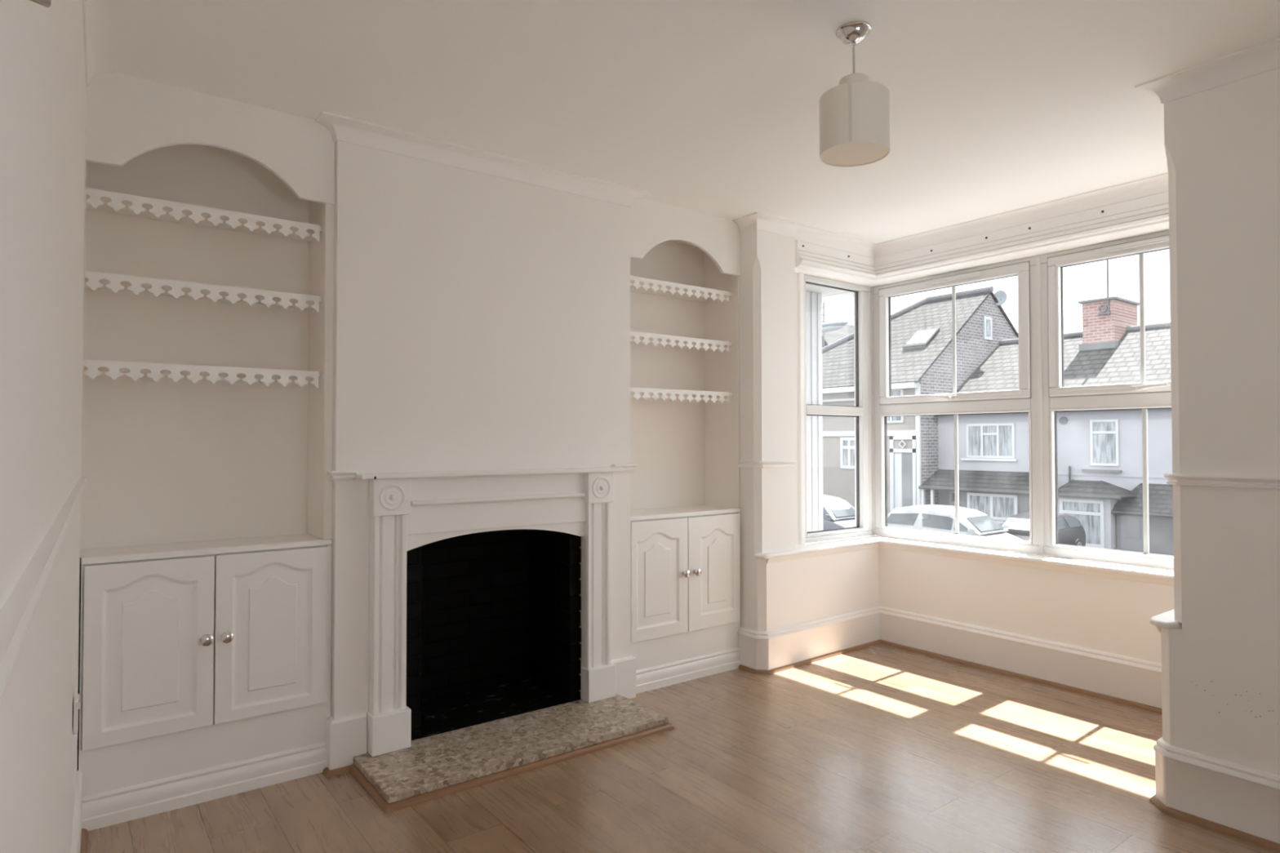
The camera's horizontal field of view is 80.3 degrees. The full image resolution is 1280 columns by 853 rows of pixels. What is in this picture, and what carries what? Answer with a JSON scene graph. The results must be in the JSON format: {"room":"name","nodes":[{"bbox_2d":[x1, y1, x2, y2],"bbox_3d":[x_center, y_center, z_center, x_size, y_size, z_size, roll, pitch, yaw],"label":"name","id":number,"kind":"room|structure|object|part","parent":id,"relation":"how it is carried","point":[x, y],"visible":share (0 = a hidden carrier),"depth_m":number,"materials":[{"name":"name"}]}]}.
{"room":"living room","nodes":[
{"label":"living room","id":0,"kind":"room"},
{"bbox_2d":[0,0,86,852],"bbox_3d":[-1.021,0.038,1.173,0.206,2.500,4.151,1,-1,-35],"label":"wall","id":1,"kind":"structure","parent":0,"point":[42,77],"depth_m":0.83,"materials":[{"name":"paint"}]},
{"bbox_2d":[30,0,50,7],"bbox_3d":[-0.565,-0.573,0.711,0.007,0.497,0.360,1,-1,-35],"label":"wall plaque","id":2,"kind":"object","parent":1,"relation":"attached to","point":[45,2],"visible":1,"depth_m":0.77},
{"bbox_2d":[0,476,86,704],"bbox_3d":[-0.792,0.154,1.033,0.016,0.038,3.451,1,-1,-35],"label":"rail","id":3,"kind":"object","parent":1,"relation":"attached to","point":[18,612],"visible":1,"depth_m":0.59,"materials":[{"name":"white wood"}]},
{"bbox_2d":[72,687,79,734],"bbox_3d":[-1.497,0.754,2.016,0.014,0.086,0.146,1,-1,-37],"label":"wall socket","id":4,"kind":"object","parent":1,"relation":"attached to","point":[76,695],"visible":0.98,"depth_m":1.96,"materials":[{"name":"plastic"}]},
{"bbox_2d":[71,770,82,852],"bbox_3d":[-0.803,1.185,1.029,0.014,0.200,3.489,1,-1,-35],"label":"baseboard","id":5,"kind":"structure","parent":1,"relation":"attached to","point":[77,824],"depth_m":2.19,"materials":[{"name":"white wood"}]},
{"bbox_2d":[81,0,116,86],"bbox_3d":[-0.779,-1.180,1.091,0.077,0.068,3.489,1,-1,-35],"label":"crown molding","id":6,"kind":"structure","parent":1,"relation":"attached to","point":[99,16],"depth_m":2.27,"materials":[{"name":"paint"}]},
{"bbox_2d":[81,144,705,549],"bbox_3d":[-0.855,0.085,3.708,3.450,2.500,0.300,1,-1,-37],"label":"wall","id":7,"kind":"structure","parent":0,"point":[165,460],"depth_m":2.94,"materials":[{"name":"paint"}]},
{"bbox_2d":[330,140,630,719],"bbox_3d":[-0.762,0.082,3.548,1.405,2.500,0.508,1,-1,-37],"label":"wall","id":8,"kind":"structure","parent":0,"point":[482,322],"depth_m":3.25,"materials":[{"name":"paint"}]},
{"bbox_2d":[327,470,356,480],"bbox_3d":[-1.156,0.190,2.939,0.096,0.038,0.059,1,-1,-37],"label":"rail","id":9,"kind":"object","parent":8,"relation":"attached to","point":[344,475],"visible":1,"depth_m":2.92,"materials":[{"name":"white wood"}]},
{"bbox_2d":[325,712,367,770],"bbox_3d":[-1.136,1.221,2.937,0.138,0.200,0.056,1,-1,-37],"label":"baseboard","id":10,"kind":"structure","parent":8,"relation":"attached to","point":[345,736],"depth_m":2.91,"materials":[{"name":"white wood"}]},
{"bbox_2d":[315,111,651,207],"bbox_3d":[-0.599,-1.138,3.352,1.559,0.068,0.115,1,-1,-37],"label":"crown molding","id":11,"kind":"structure","parent":8,"relation":"attached to","point":[345,129],"depth_m":3.25,"materials":[{"name":"paint"}]},
{"bbox_2d":[355,466,622,756],"bbox_3d":[-0.594,0.734,3.287,1.232,1.087,0.090,1,-1,-37],"label":"fireplace surround","id":12,"kind":"object","parent":8,"relation":"attached to","point":[408,511],"visible":1,"depth_m":3.18,"materials":[{"name":"white wood"}]},
{"bbox_2d":[355,466,622,479],"bbox_3d":[-0.597,0.201,3.295,1.224,0.019,0.089,1,-1,-37],"label":"mantel shelf","id":13,"kind":"object","parent":12,"relation":"attached to","point":[608,471],"depth_m":3.26,"materials":[{"name":"white wood"}]},
{"bbox_3d":[-0.592,0.315,3.302,0.820,0.020,0.026,1,-1,-37],"label":"rail","id":14,"kind":"part","parent":12,"relation":"part of","materials":[{"name":"white wood"}]},
{"bbox_2d":[405,528,581,741],"bbox_3d":[-0.766,0.831,3.530,0.855,0.998,0.506,1,-1,-37],"label":"firebox","id":15,"kind":"object","parent":8,"relation":"in","point":[494,631],"visible":0.66,"depth_m":3.70,"materials":[{"name":"black brick"}]},
{"bbox_2d":[610,655,635,698],"bbox_3d":[-0.097,1.235,3.717,0.153,0.200,0.056,1,-1,-37],"label":"baseboard","id":16,"kind":"structure","parent":8,"relation":"attached to","point":[625,668],"depth_m":3.71,"materials":[{"name":"white wood"}]},
{"bbox_2d":[612,463,636,471],"bbox_3d":[-0.085,0.204,3.744,0.131,0.038,0.059,1,-1,-37],"label":"rail","id":17,"kind":"object","parent":8,"relation":"attached to","point":[626,467],"visible":0.85,"depth_m":3.73,"materials":[{"name":"white wood"}]},
{"bbox_2d":[87,639,1279,852],"bbox_3d":[0.682,1.360,2.430,4.600,0.140,4.150,1,-1,-37],"label":"floor","id":18,"kind":"structure","parent":0,"point":[880,748],"depth_m":2.75,"materials":[{"name":"brown wood"}]},
{"bbox_2d":[80,828,88,852],"bbox_3d":[-0.785,1.276,1.029,0.018,0.018,3.471,1,-1,-35],"label":"trim","id":19,"kind":"structure","parent":18,"relation":"on","point":[84,835],"depth_m":2.37,"materials":[{"name":"brown wood"}]},
{"bbox_2d":[78,533,332,831],"bbox_3d":[-1.567,0.876,2.779,0.784,0.884,0.304,1,-1,-37],"label":"base cabinet","id":20,"kind":"object","parent":18,"relation":"on","point":[205,666],"visible":0.99,"depth_m":2.66,"materials":[{"name":"white wood"}]},
{"bbox_3d":[-1.661,0.755,2.578,0.373,0.595,0.016,1,-1,-37],"label":"door","id":21,"kind":"part","parent":20,"relation":"part of","materials":[{"name":"white wood"}]},
{"bbox_3d":[-1.503,1.263,2.687,0.784,0.108,0.018,1,-1,-37],"label":"kick moulding","id":22,"kind":"part","parent":20,"relation":"part of","materials":[{"name":"white wood"}]},
{"bbox_2d":[80,533,332,564],"bbox_3d":[-1.582,0.446,2.807,0.784,0.023,0.255,1,-1,-37],"label":"countertop","id":23,"kind":"structure","parent":20,"relation":"on","point":[158,551],"depth_m":2.72,"materials":[{"name":"white wood"}]},
{"bbox_2d":[80,71,335,557],"bbox_3d":[-1.586,-0.384,2.816,0.799,1.635,0.261,1,-1,-37],"label":"arch","id":24,"kind":"object","parent":23,"relation":"on","point":[127,117],"visible":0.89,"depth_m":2.82,"materials":[{"name":"paint"}]},
{"bbox_3d":[-1.903,-0.333,2.584,0.013,1.525,0.249,1,-1,-37],"label":"panel","id":25,"kind":"part","parent":24,"relation":"part of","materials":[{"name":"paint"}]},
{"bbox_2d":[84,359,320,387],"bbox_3d":[-1.608,-0.185,2.825,0.750,0.064,0.212,1,-1,-37],"label":"shelf","id":26,"kind":"object","parent":24,"relation":"attached to","point":[114,369],"visible":0.99,"depth_m":2.72,"materials":[{"name":"paint"}]},
{"bbox_2d":[84,270,321,312],"bbox_3d":[-1.608,-0.481,2.831,0.750,0.064,0.212,1,-1,-37],"label":"shelf","id":27,"kind":"object","parent":24,"relation":"attached to","point":[115,282],"visible":0.99,"depth_m":2.73,"materials":[{"name":"paint"}]},
{"bbox_2d":[85,187,321,241],"bbox_3d":[-1.608,-0.759,2.836,0.750,0.064,0.212,1,-1,-37],"label":"shelf","id":28,"kind":"object","parent":24,"relation":"attached to","point":[100,200],"visible":1,"depth_m":2.76,"materials":[{"name":"paint"}]},
{"bbox_3d":[-1.284,-0.325,3.050,0.033,1.525,0.249,1,-1,-37],"label":"panel","id":29,"kind":"part","parent":24,"relation":"part of","materials":[{"name":"paint"}]},
{"bbox_3d":[-1.516,0.746,2.654,0.040,0.040,0.038,1,-1,-37],"label":"knob","id":30,"kind":"part","parent":20,"relation":"part of","materials":[{"name":"silver metal"}]},
{"bbox_3d":[-1.466,0.747,2.692,0.040,0.040,0.038,1,-1,-37],"label":"knob","id":31,"kind":"part","parent":20,"relation":"part of","materials":[{"name":"silver metal"}]},
{"bbox_3d":[-1.357,0.759,2.806,0.378,0.595,0.016,1,-1,-37],"label":"door","id":32,"kind":"part","parent":20,"relation":"part of","materials":[{"name":"white wood"}]},
{"bbox_2d":[353,693,668,803],"bbox_3d":[-0.496,1.290,3.139,1.234,0.027,0.428,1,-1,-37],"label":"hearth slab","id":33,"kind":"object","parent":18,"relation":"on","point":[446,759],"visible":0.84,"depth_m":3.04,"materials":[{"name":"stone"}]},
{"bbox_2d":[630,505,740,693],"bbox_3d":[0.178,0.900,4.112,0.790,0.884,0.340,1,-1,-37],"label":"base cabinet","id":34,"kind":"object","parent":18,"relation":"on","point":[685,562],"visible":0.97,"depth_m":4.00,"materials":[{"name":"white wood"}]},
{"bbox_3d":[0.102,0.781,3.902,0.365,0.601,0.016,1,-1,-37],"label":"door","id":35,"kind":"part","parent":34,"relation":"part of","materials":[{"name":"white wood"}]},
{"bbox_2d":[630,505,740,521],"bbox_3d":[0.163,0.470,4.140,0.790,0.023,0.291,1,-1,-37],"label":"countertop","id":36,"kind":"structure","parent":34,"relation":"on","point":[698,510],"depth_m":4.09,"materials":[{"name":"white wood"}]},
{"bbox_2d":[630,198,740,508],"bbox_3d":[0.164,-0.360,4.153,0.793,1.635,0.297,1,-1,-37],"label":"arch","id":37,"kind":"object","parent":36,"relation":"on","point":[652,223],"visible":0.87,"depth_m":4.30,"materials":[{"name":"paint"}]},
{"bbox_2d":[630,275,732,302],"bbox_3d":[0.150,-0.733,4.179,0.770,0.064,0.248,1,-1,-37],"label":"shelf","id":38,"kind":"object","parent":37,"relation":"attached to","point":[637,284],"visible":0.94,"depth_m":4.13,"materials":[{"name":"paint"}]},
{"bbox_2d":[630,331,732,352],"bbox_3d":[0.150,-0.449,4.173,0.770,0.064,0.248,1,-1,-37],"label":"shelf","id":39,"kind":"object","parent":37,"relation":"attached to","point":[636,337],"visible":0.92,"depth_m":4.08,"materials":[{"name":"paint"}]},
{"bbox_2d":[630,386,732,403],"bbox_3d":[0.150,-0.163,4.168,0.770,0.064,0.248,1,-1,-37],"label":"shelf","id":40,"kind":"object","parent":37,"relation":"attached to","point":[636,393],"visible":0.93,"depth_m":4.07,"materials":[{"name":"paint"}]},
{"bbox_3d":[0.153,-1.077,4.180,0.772,0.020,0.263,1,-1,-37],"label":"panel","id":41,"kind":"part","parent":37,"relation":"part of","materials":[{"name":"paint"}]},
{"bbox_3d":[0.473,-0.301,4.392,0.011,1.525,0.285,1,-1,-37],"label":"panel","id":42,"kind":"part","parent":37,"relation":"part of","materials":[{"name":"paint"}]},
{"bbox_3d":[0.241,0.770,3.974,0.040,0.040,0.038,1,-1,-37],"label":"knob","id":43,"kind":"part","parent":34,"relation":"part of","materials":[{"name":"silver metal"}]},
{"bbox_3d":[0.253,1.286,4.006,0.790,0.108,0.018,1,-1,-37],"label":"kick moulding","id":44,"kind":"part","parent":34,"relation":"part of","materials":[{"name":"white wood"}]},
{"bbox_3d":[0.304,0.771,4.020,0.040,0.040,0.038,1,-1,-37],"label":"knob","id":45,"kind":"part","parent":34,"relation":"part of","materials":[{"name":"silver metal"}]},
{"bbox_3d":[0.404,0.785,4.129,0.377,0.601,0.016,1,-1,-37],"label":"door","id":46,"kind":"part","parent":34,"relation":"part of","materials":[{"name":"white wood"}]},
{"bbox_2d":[880,640,1162,713],"bbox_3d":[2.054,1.329,4.003,0.018,0.018,1.862,1,-1,-37],"label":"trim","id":47,"kind":"structure","parent":18,"relation":"on","point":[1146,707],"depth_m":3.99,"materials":[{"name":"brown wood"}]},
{"bbox_2d":[114,0,1279,243],"bbox_3d":[0.680,-1.250,2.479,4.600,0.120,4.150,1,-1,-37],"label":"ceiling","id":48,"kind":"structure","parent":0,"point":[710,107],"depth_m":2.60,"materials":[{"name":"paint"}]},
{"bbox_2d":[819,20,890,167],"bbox_3d":[0.643,-1.004,2.278,0.204,0.379,0.204,1,-1,-37],"label":"pendant lamp","id":49,"kind":"object","parent":48,"relation":"hanging from","point":[855,113],"visible":1,"depth_m":2.21,"materials":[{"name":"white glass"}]},
{"bbox_3d":[0.643,-1.084,2.279,0.006,0.122,0.006,-1,-1,31],"label":"cord","id":50,"kind":"part","parent":49,"relation":"part of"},
{"bbox_3d":[0.643,-0.903,2.276,0.203,0.176,0.203,1,-1,-37],"label":"lamp shade","id":51,"kind":"part","parent":49,"relation":"part of","materials":[{"name":"fabric"}]},
{"bbox_2d":[821,142,888,165],"bbox_3d":[0.643,-0.819,2.274,0.195,0.004,0.195,1,-1,-37],"label":"diffuser","id":52,"kind":"object","parent":49,"relation":"attached to","point":[833,153],"depth_m":2.27,"materials":[{"name":"white plastic"}]},
{"bbox_2d":[712,229,878,631],"bbox_3d":[0.964,0.101,4.650,1.090,2.500,0.451,1,-1,-37],"label":"wall","id":53,"kind":"structure","parent":0,"point":[786,593],"depth_m":4.26,"materials":[{"name":"paint"}]},
{"bbox_2d":[737,460,796,468],"bbox_3d":[0.719,0.213,4.288,0.314,0.038,0.160,1,-1,-37],"label":"rail","id":54,"kind":"object","parent":53,"relation":"attached to","point":[789,464],"visible":1,"depth_m":4.21,"materials":[{"name":"white wood"}]},
{"bbox_2d":[732,212,803,238],"bbox_3d":[0.721,-1.122,4.289,0.372,0.068,0.201,1,-1,-37],"label":"crown molding","id":55,"kind":"structure","parent":53,"relation":"attached to","point":[757,220],"depth_m":4.23,"materials":[{"name":"paint"}]},
{"bbox_2d":[737,605,879,670],"bbox_3d":[1.040,1.237,4.491,1.095,0.222,0.190,1,-1,-37],"label":"baseboard","id":56,"kind":"structure","parent":53,"relation":"attached to","point":[783,646],"depth_m":4.32,"materials":[{"name":"white wood"}]},
{"bbox_2d":[797,272,872,544],"bbox_3d":[1.218,-0.105,4.773,0.711,1.627,0.084,1,-1,-37],"label":"window","id":57,"kind":"structure","parent":53,"relation":"in","point":[861,411],"depth_m":4.90,"materials":[{"name":"plastic"}]},
{"bbox_2d":[848,225,1174,663],"bbox_3d":[2.176,0.090,4.103,0.230,2.500,2.470,1,-1,-37],"label":"wall","id":58,"kind":"structure","parent":0,"point":[1113,615],"depth_m":4.03,"materials":[{"name":"beige paint"}]},
{"bbox_2d":[805,283,853,302],"bbox_3d":[1.693,-1.167,4.239,1.215,0.422,4.050,1,-1,-37],"label":"soffit","id":59,"kind":"structure","parent":58,"relation":"attached to","point":[828,294],"depth_m":5.33,"materials":[{"name":"paint"}]},
{"bbox_2d":[871,287,875,535],"bbox_3d":[1.530,-0.101,5.011,0.075,1.627,0.078,1,-1,-37],"label":"window post","id":60,"kind":"object","parent":58,"relation":"attached to","point":[872,288],"visible":0.26,"depth_m":4.96,"materials":[{"name":"plastic"}]},
{"bbox_2d":[873,256,1039,555],"bbox_3d":[1.851,-0.110,4.537,0.132,1.627,1.065,1,-1,-37],"label":"window","id":61,"kind":"structure","parent":58,"relation":"in","point":[1024,399],"depth_m":4.50,"materials":[{"name":"plastic"}]},
{"bbox_3d":[1.806,-0.173,4.530,0.050,0.031,0.160,1,-1,-37],"label":"handle","id":62,"kind":"part","parent":61,"relation":"part of","materials":[{"name":"plastic"}]},
{"bbox_2d":[925,271,980,284],"bbox_3d":[1.853,-0.880,4.504,0.020,0.026,0.340,1,-1,-37],"label":"vent","id":63,"kind":"object","parent":61,"relation":"attached to","point":[962,277],"depth_m":4.50,"materials":[{"name":"plastic"}]},
{"bbox_3d":[1.862,-0.524,4.553,0.064,0.744,0.961,1,-1,-37],"label":"sash","id":64,"kind":"part","parent":61,"relation":"part of","materials":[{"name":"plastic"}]},
{"bbox_2d":[1035,254,1043,555],"bbox_3d":[2.193,-0.118,4.128,0.075,1.627,0.020,1,-1,-37],"label":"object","id":65,"kind":"structure","parent":61,"relation":"attached to","point":[1037,257],"depth_m":4.11,"materials":[{"name":"plastic"}]},
{"bbox_2d":[753,535,1182,628],"bbox_3d":[1.693,0.700,3.720,1.218,0.022,2.198,1,-1,-37],"label":"window sill","id":66,"kind":"structure","parent":58,"relation":"attached to","point":[1166,620],"depth_m":4.14,"materials":[{"name":"white wood"}]},
{"bbox_2d":[766,542,1173,633],"bbox_3d":[1.663,0.727,3.721,1.035,0.032,1.903,1,-1,-37],"label":"trim","id":67,"kind":"structure","parent":58,"relation":"attached to","point":[1035,565],"depth_m":4.17,"materials":[{"name":"beige paint"}]},
{"bbox_2d":[795,191,1168,283],"bbox_3d":[1.806,-1.017,3.840,0.740,0.158,2.000,1,-1,-37],"label":"trim","id":68,"kind":"structure","parent":58,"relation":"attached to","point":[1152,211],"depth_m":4.19,"materials":[{"name":"white wood"}]},
{"bbox_2d":[878,605,1279,844],"bbox_3d":[2.076,1.210,3.112,1.095,0.222,3.360,1,-1,-37],"label":"baseboard","id":69,"kind":"structure","parent":58,"relation":"attached to","point":[1118,676],"depth_m":3.64,"materials":[{"name":"white wood"}]},
{"bbox_2d":[1040,230,1173,570],"bbox_3d":[2.491,-0.127,3.685,0.132,1.627,1.067,1,-1,-37],"label":"window","id":70,"kind":"structure","parent":58,"relation":"in","point":[1055,397],"depth_m":3.94,"materials":[{"name":"plastic"}]},
{"bbox_3d":[2.502,-0.540,3.701,0.064,0.744,0.963,1,-1,-37],"label":"sash","id":71,"kind":"part","parent":70,"relation":"part of","materials":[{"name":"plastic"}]},
{"bbox_2d":[1102,235,1168,252],"bbox_3d":[2.452,-0.895,3.707,0.020,0.026,0.340,1,-1,-37],"label":"vent","id":72,"kind":"object","parent":70,"relation":"attached to","point":[1152,242],"depth_m":3.72,"materials":[{"name":"plastic"}]},
{"bbox_3d":[2.458,-0.190,3.661,0.050,0.031,0.160,1,-1,-37],"label":"handle","id":73,"kind":"part","parent":70,"relation":"part of","materials":[{"name":"plastic"}]},
{"bbox_2d":[1160,67,1279,775],"bbox_3d":[2.695,0.056,2.346,1.090,2.500,1.557,1,-1,-37],"label":"wall","id":74,"kind":"structure","parent":0,"point":[1220,670],"depth_m":2.48,"materials":[{"name":"paint"}]},
{"bbox_2d":[794,37,1279,257],"bbox_3d":[2.057,-1.144,3.162,1.155,0.068,3.390,1,-1,-37],"label":"crown molding","id":75,"kind":"structure","parent":74,"relation":"attached to","point":[1157,184],"depth_m":3.75,"materials":[{"name":"paint"}]},
{"bbox_2d":[1163,473,1279,488],"bbox_3d":[2.341,0.172,2.129,0.314,0.038,1.439,1,-1,-37],"label":"rail","id":76,"kind":"object","parent":74,"relation":"attached to","point":[1223,481],"visible":0.9,"depth_m":2.47,"materials":[{"name":"white wood"}]},
{"label":"outside","id":77,"kind":"structure","parent":0,"visible":0},
{"bbox_2d":[805,290,822,532],"bbox_3d":[1.107,0.803,5.238,0.400,3.518,0.088,1,-1,-37],"label":"post","id":78,"kind":"object","parent":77,"point":[813,300],"visible":0.18,"depth_m":5.29,"materials":[{"name":"paint"}]},
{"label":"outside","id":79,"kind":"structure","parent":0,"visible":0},
{"bbox_2d":[1049,546,1173,571],"bbox_3d":[27.219,4.246,42.983,86.400,0.200,150.000,1,-1,-37],"label":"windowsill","id":80,"kind":"structure","parent":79,"point":[1116,548],"depth_m":22.47,"materials":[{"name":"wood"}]},
{"bbox_2d":[822,321,848,332],"bbox_3d":[4.014,0.657,17.657,0.320,6.070,2.070,1,-1,-37],"label":"street lamp","id":81,"kind":"object","parent":80,"relation":"on","point":[830,326],"visible":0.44,"depth_m":17.10,"materials":[{"name":"grey metal"}]},
{"bbox_2d":[822,320,853,347],"bbox_3d":[14.466,-1.500,54.153,6.500,11.730,6.000,1,-1,-37],"label":"house","id":82,"kind":"structure","parent":80,"relation":"on","point":[832,336],"depth_m":52.79,"materials":[{"name":"paint"}]},
{"bbox_2d":[822,302,825,346],"bbox_3d":[12.143,-7.054,51.765,0.100,3.350,1.200,1,-1,-37],"label":"tv aerial","id":83,"kind":"object","parent":82,"relation":"attached to","point":[824,306],"visible":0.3,"depth_m":51.33,"materials":[{"name":"metal"}]},
{"bbox_2d":[822,494,875,536],"bbox_3d":[5.815,3.024,24.543,1.960,1.590,4.210,1,-1,-37],"label":"parked car","id":84,"kind":"object","parent":80,"relation":"on","point":[837,513],"visible":0.11,"depth_m":23.56,"materials":[{"name":"silver metal"}]},
{"bbox_2d":[822,285,1017,514],"bbox_3d":[9.713,-0.839,38.285,10.945,9.824,16.640,1,-1,-37],"label":"house","id":85,"kind":"structure","parent":80,"relation":"on","point":[922,331],"depth_m":31.08,"materials":[{"name":"grey brick"}]},
{"bbox_3d":[8.646,1.093,31.279,0.015,1.170,0.770,1,-1,-37],"label":"pane","id":86,"kind":"part","parent":85,"relation":"part of","materials":[{"name":"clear glass"}]},
{"bbox_3d":[9.785,-0.811,29.795,0.015,1.260,1.210,1,-1,-37],"label":"pane","id":87,"kind":"part","parent":85,"relation":"part of","materials":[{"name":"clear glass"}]},
{"bbox_3d":[10.024,2.467,29.398,0.050,2.880,0.320,1,-1,-37],"label":"panel","id":88,"kind":"part","parent":85,"relation":"part of","materials":[{"name":"white paint"}]},
{"bbox_3d":[10.268,2.460,29.081,0.040,2.880,0.480,1,-1,-37],"label":"door","id":89,"kind":"part","parent":85,"relation":"part of","materials":[{"name":"white paint"}]},
{"bbox_3d":[11.525,-3.678,31.064,0.780,0.600,0.850,1,-1,-37],"label":"pane","id":90,"kind":"part","parent":85,"relation":"part of","materials":[{"name":"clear glass"}]},
{"bbox_3d":[14.521,-4.107,31.594,0.300,0.700,0.015,1,-1,-37],"label":"pane","id":91,"kind":"part","parent":85,"relation":"part of","materials":[{"name":"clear glass"}]},
{"bbox_2d":[994,290,1007,306],"bbox_3d":[15.235,-5.412,32.014,0.199,0.656,0.640,1,-1,-37],"label":"satellite dish","id":92,"kind":"object","parent":85,"relation":"attached to","point":[1002,296],"visible":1,"depth_m":31.99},
{"bbox_2d":[875,504,1037,555],"bbox_3d":[8.596,2.983,20.841,1.960,1.530,3.960,1,-1,-37],"label":"parked car","id":93,"kind":"object","parent":80,"relation":"on","point":[935,517],"visible":0.3,"depth_m":20.43,"materials":[{"name":"white paint"}]},
{"bbox_2d":[967,528,974,532],"bbox_3d":[8.505,2.665,19.485,0.188,0.116,0.099,1,-1,-31],"label":"mirror","id":94,"kind":"object","parent":93,"relation":"attached to","point":[969,530],"depth_m":19.44,"materials":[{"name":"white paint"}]},
{"bbox_2d":[1003,523,1008,528],"bbox_3d":[9.929,2.683,20.553,0.188,0.116,0.099,1,-1,-43],"label":"mirror","id":95,"kind":"object","parent":93,"relation":"attached to","point":[1006,525],"depth_m":20.51,"materials":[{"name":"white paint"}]},
{"bbox_2d":[1001,511,1085,556],"bbox_3d":[11.341,3.135,21.756,3.363,1.256,1.686,1,-1,-37],"label":"parked car","id":96,"kind":"object","parent":80,"relation":"on","point":[1071,531],"visible":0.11,"depth_m":21.51,"materials":[{"name":"paint"}]},
{"bbox_2d":[918,296,1173,554],"bbox_3d":[20.741,-0.502,24.098,11.140,8.600,19.440,1,-1,-37],"label":"house","id":97,"kind":"structure","parent":80,"relation":"on","point":[1100,452],"depth_m":26.01,"materials":[{"name":"white paint"}]},
{"bbox_3d":[10.645,3.089,28.502,0.120,1.600,0.120,1,-1,-37],"label":"post","id":98,"kind":"part","parent":97,"relation":"part of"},
{"bbox_3d":[10.871,3.083,28.184,0.100,1.600,0.100,1,-1,-37],"label":"post","id":99,"kind":"part","parent":97,"relation":"part of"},
{"bbox_3d":[12.027,3.149,28.526,0.060,1.480,0.800,1,-1,-37],"label":"door","id":100,"kind":"part","parent":97,"relation":"part of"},
{"bbox_3d":[11.991,2.673,28.508,0.030,0.330,0.600,1,-1,-37],"label":"pane","id":101,"kind":"part","parent":97,"relation":"part of","materials":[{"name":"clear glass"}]},
{"bbox_3d":[12.696,1.206,27.652,0.100,0.090,2.080,1,-1,-37],"label":"window sill","id":102,"kind":"part","parent":97,"relation":"part of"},
{"bbox_3d":[12.762,0.521,27.640,0.015,1.175,1.715,1,-1,-37],"label":"pane","id":103,"kind":"part","parent":97,"relation":"part of","materials":[{"name":"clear glass"}]},
{"bbox_3d":[12.312,2.801,26.533,0.015,0.800,1.700,1,-1,-37],"label":"pane","id":104,"kind":"part","parent":97,"relation":"part of","materials":[{"name":"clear glass"}]},
{"bbox_2d":[1059,417,1067,424],"bbox_3d":[14.289,-0.199,25.599,0.050,0.260,0.260,1,-1,-37],"label":"vent","id":105,"kind":"object","parent":97,"relation":"attached to","point":[1063,420],"depth_m":25.57,"materials":[{"name":"grey plastic"}]},
{"bbox_3d":[14.078,3.066,24.177,0.015,1.380,1.220,1,-1,-37],"label":"pane","id":106,"kind":"part","parent":97,"relation":"part of","materials":[{"name":"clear glass"}]},
{"bbox_3d":[14.968,1.443,24.607,0.120,0.080,1.150,1,-1,-37],"label":"window sill","id":107,"kind":"part","parent":97,"relation":"part of","materials":[{"name":"grey stone"}]},
{"bbox_2d":[1097,259,1111,315],"bbox_3d":[17.079,-5.453,27.934,0.086,2.750,0.420,1,-1,-37],"label":"tv aerial","id":108,"kind":"object","parent":97,"relation":"attached to","point":[1107,308],"visible":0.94,"depth_m":27.81,"materials":[{"name":"metal"}]},
{"bbox_3d":[15.056,0.522,24.585,0.015,1.420,0.760,1,-1,-37],"label":"pane","id":109,"kind":"part","parent":97,"relation":"part of","materials":[{"name":"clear glass"}]},
{"bbox_3d":[15.126,3.263,23.265,0.080,1.050,0.670,1,-1,-37],"label":"porch door","id":110,"kind":"part","parent":97,"relation":"part of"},
{"bbox_3d":[15.090,3.137,23.240,0.030,0.600,0.430,1,-1,-37],"label":"panel","id":111,"kind":"part","parent":97,"relation":"part of","materials":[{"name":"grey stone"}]}
]}

